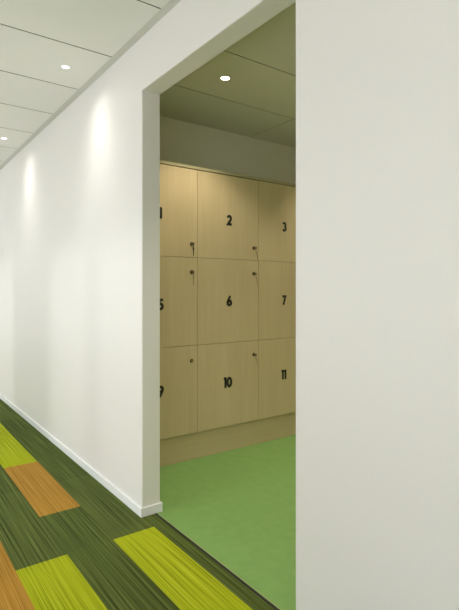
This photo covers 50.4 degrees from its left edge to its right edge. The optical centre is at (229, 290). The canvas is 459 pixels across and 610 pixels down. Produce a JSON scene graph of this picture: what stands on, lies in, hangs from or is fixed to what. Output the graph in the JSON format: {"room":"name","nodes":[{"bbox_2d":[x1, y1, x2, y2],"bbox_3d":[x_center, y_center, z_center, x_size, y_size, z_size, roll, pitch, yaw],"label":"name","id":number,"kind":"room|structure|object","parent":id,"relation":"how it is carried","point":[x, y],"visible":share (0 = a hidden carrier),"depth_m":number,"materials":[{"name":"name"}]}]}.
{"room":"office corridor","nodes":[
{"label":"office corridor","id":0,"kind":"room"},
{"bbox_2d":[0,0,169,164],"bbox_3d":[-2.200,-1.451,2.811,2.599,0.040,15.006,0,0,-36],"label":"ceiling","id":1,"kind":"structure","parent":0,"point":[37,37],"depth_m":2.89,"materials":[{"name":"white tile"}]},
{"bbox_2d":[61,65,69,68],"bbox_3d":[-1.049,-1.429,3.125,0.059,0.004,0.059,0,0,-36],"label":"recessed light","id":2,"kind":"object","parent":1,"relation":"in","point":[62,66],"visible":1,"depth_m":3.12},
{"bbox_2d":[0,399,295,609],"bbox_3d":[-1.124,1.295,3.598,5.264,0.030,15.006,0,0,-36],"label":"floor","id":3,"kind":"structure","parent":0,"point":[67,542],"depth_m":2.57,"materials":[{"name":"green carpet"}]},
{"bbox_2d":[160,345,196,439],"bbox_3d":[-0.612,0.747,3.690,0.612,0.662,0.422,0,0,-36],"label":"locker","id":4,"kind":"object","parent":3,"relation":"on","point":[178,364],"visible":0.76,"depth_m":3.61,"materials":[{"name":"brown wood"}]},
{"bbox_2d":[160,256,196,347],"bbox_3d":[-0.603,0.084,3.679,0.612,0.662,0.451,0,0,-36],"label":"locker","id":5,"kind":"object","parent":4,"relation":"on","point":[178,275],"visible":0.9,"depth_m":3.61,"materials":[{"name":"brown wood"}]},
{"bbox_2d":[160,164,196,257],"bbox_3d":[-0.603,-0.583,3.679,0.612,0.670,0.451,0,0,-36],"label":"locker","id":6,"kind":"object","parent":5,"relation":"on","point":[178,185],"visible":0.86,"depth_m":3.61,"materials":[{"name":"brown wood"}]},
{"bbox_2d":[160,160,295,186],"bbox_3d":[0.119,-0.931,4.236,2.503,0.022,0.422,0,0,-36],"label":"panel","id":7,"kind":"object","parent":6,"relation":"on","point":[161,161],"visible":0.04,"depth_m":3.87,"materials":[{"name":"beige wood"}]},
{"bbox_2d":[155,513,280,609],"bbox_3d":[-0.062,1.293,2.308,0.016,0.033,1.237,0,0,-36],"label":"threshold strip","id":8,"kind":"object","parent":3,"relation":"on","point":[241,580],"visible":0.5,"depth_m":2.26,"materials":[{"name":"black brushed metal"}]},
{"bbox_2d":[197,340,257,431],"bbox_3d":[-0.113,0.747,4.037,0.601,0.662,0.451,0,0,-36],"label":"locker","id":9,"kind":"object","parent":3,"relation":"on","point":[227,373],"visible":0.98,"depth_m":3.88,"materials":[{"name":"brown wood"}]},
{"bbox_2d":[197,258,257,344],"bbox_3d":[-0.113,0.084,4.037,0.601,0.662,0.451,0,0,-36],"label":"locker","id":10,"kind":"object","parent":9,"relation":"on","point":[227,289],"visible":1,"depth_m":3.88,"materials":[{"name":"brown wood"}]},
{"bbox_2d":[197,170,257,260],"bbox_3d":[-0.113,-0.583,4.037,0.601,0.670,0.451,0,0,-36],"label":"locker","id":11,"kind":"object","parent":10,"relation":"on","point":[227,206],"visible":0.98,"depth_m":3.88,"materials":[{"name":"brown wood"}]},
{"bbox_2d":[160,412,295,466],"bbox_3d":[0.121,1.179,4.233,2.498,0.201,0.392,0,0,-36],"label":"plinth","id":12,"kind":"object","parent":3,"relation":"on","point":[181,448],"visible":0.27,"depth_m":3.87,"materials":[{"name":"brown wood"}]},
{"bbox_2d":[258,337,295,419],"bbox_3d":[0.375,0.747,4.394,0.607,0.662,0.451,0,0,-36],"label":"locker","id":13,"kind":"object","parent":3,"relation":"on","point":[276,357],"visible":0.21,"depth_m":4.18,"materials":[{"name":"brown wood"}]},
{"bbox_2d":[258,261,295,339],"bbox_3d":[0.375,0.084,4.394,0.607,0.662,0.451,0,0,-36],"label":"locker","id":14,"kind":"object","parent":13,"relation":"on","point":[276,280],"visible":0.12,"depth_m":4.18,"materials":[{"name":"brown wood"}]},
{"bbox_2d":[257,181,295,262],"bbox_3d":[0.375,-0.583,4.394,0.607,0.670,0.451,0,0,-36],"label":"locker","id":15,"kind":"object","parent":14,"relation":"on","point":[276,202],"visible":0.37,"depth_m":4.18,"materials":[{"name":"brown wood"}]},
{"bbox_2d":[160,2,295,147],"bbox_3d":[1.008,-1.451,3.021,2.505,0.040,3.439,0,0,-36],"label":"ceiling","id":16,"kind":"structure","parent":0,"point":[258,100],"depth_m":3.49,"materials":[{"name":"white tile"}]},
{"bbox_2d":[220,76,229,80],"bbox_3d":[-0.029,-1.429,3.289,0.073,0.004,0.073,0,0,-36],"label":"recessed light","id":17,"kind":"object","parent":16,"relation":"in","point":[224,78],"visible":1,"depth_m":3.29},
{"bbox_2d":[160,116,295,183],"bbox_3d":[0.003,-0.106,4.479,2.605,2.771,0.100,0,0,-36],"label":"wall","id":18,"kind":"structure","parent":0,"point":[182,142],"depth_m":4.38,"materials":[{"name":"paint"}]},
{"bbox_2d":[0,0,458,609],"bbox_3d":[-1.068,-0.106,3.639,0.115,2.771,15.006,0,0,-36],"label":"wall","id":19,"kind":"structure","parent":0,"point":[377,81],"depth_m":1.63,"materials":[{"name":"white paint"}]},
{"bbox_2d":[0,394,162,517],"bbox_3d":[-2.970,1.254,6.239,0.137,0.052,8.563,0,0,-36],"label":"baseboard","id":20,"kind":"structure","parent":19,"relation":"attached to","point":[155,508],"depth_m":3.32,"materials":[{"name":"white paint"}]},
{"bbox_2d":[0,0,180,169],"bbox_3d":[-1.132,-1.452,3.592,0.044,0.038,15.006,0,0,-36],"label":"trim","id":21,"kind":"structure","parent":19,"relation":"attached to","point":[163,11],"depth_m":3.14,"materials":[{"name":"white paint"}]}
]}

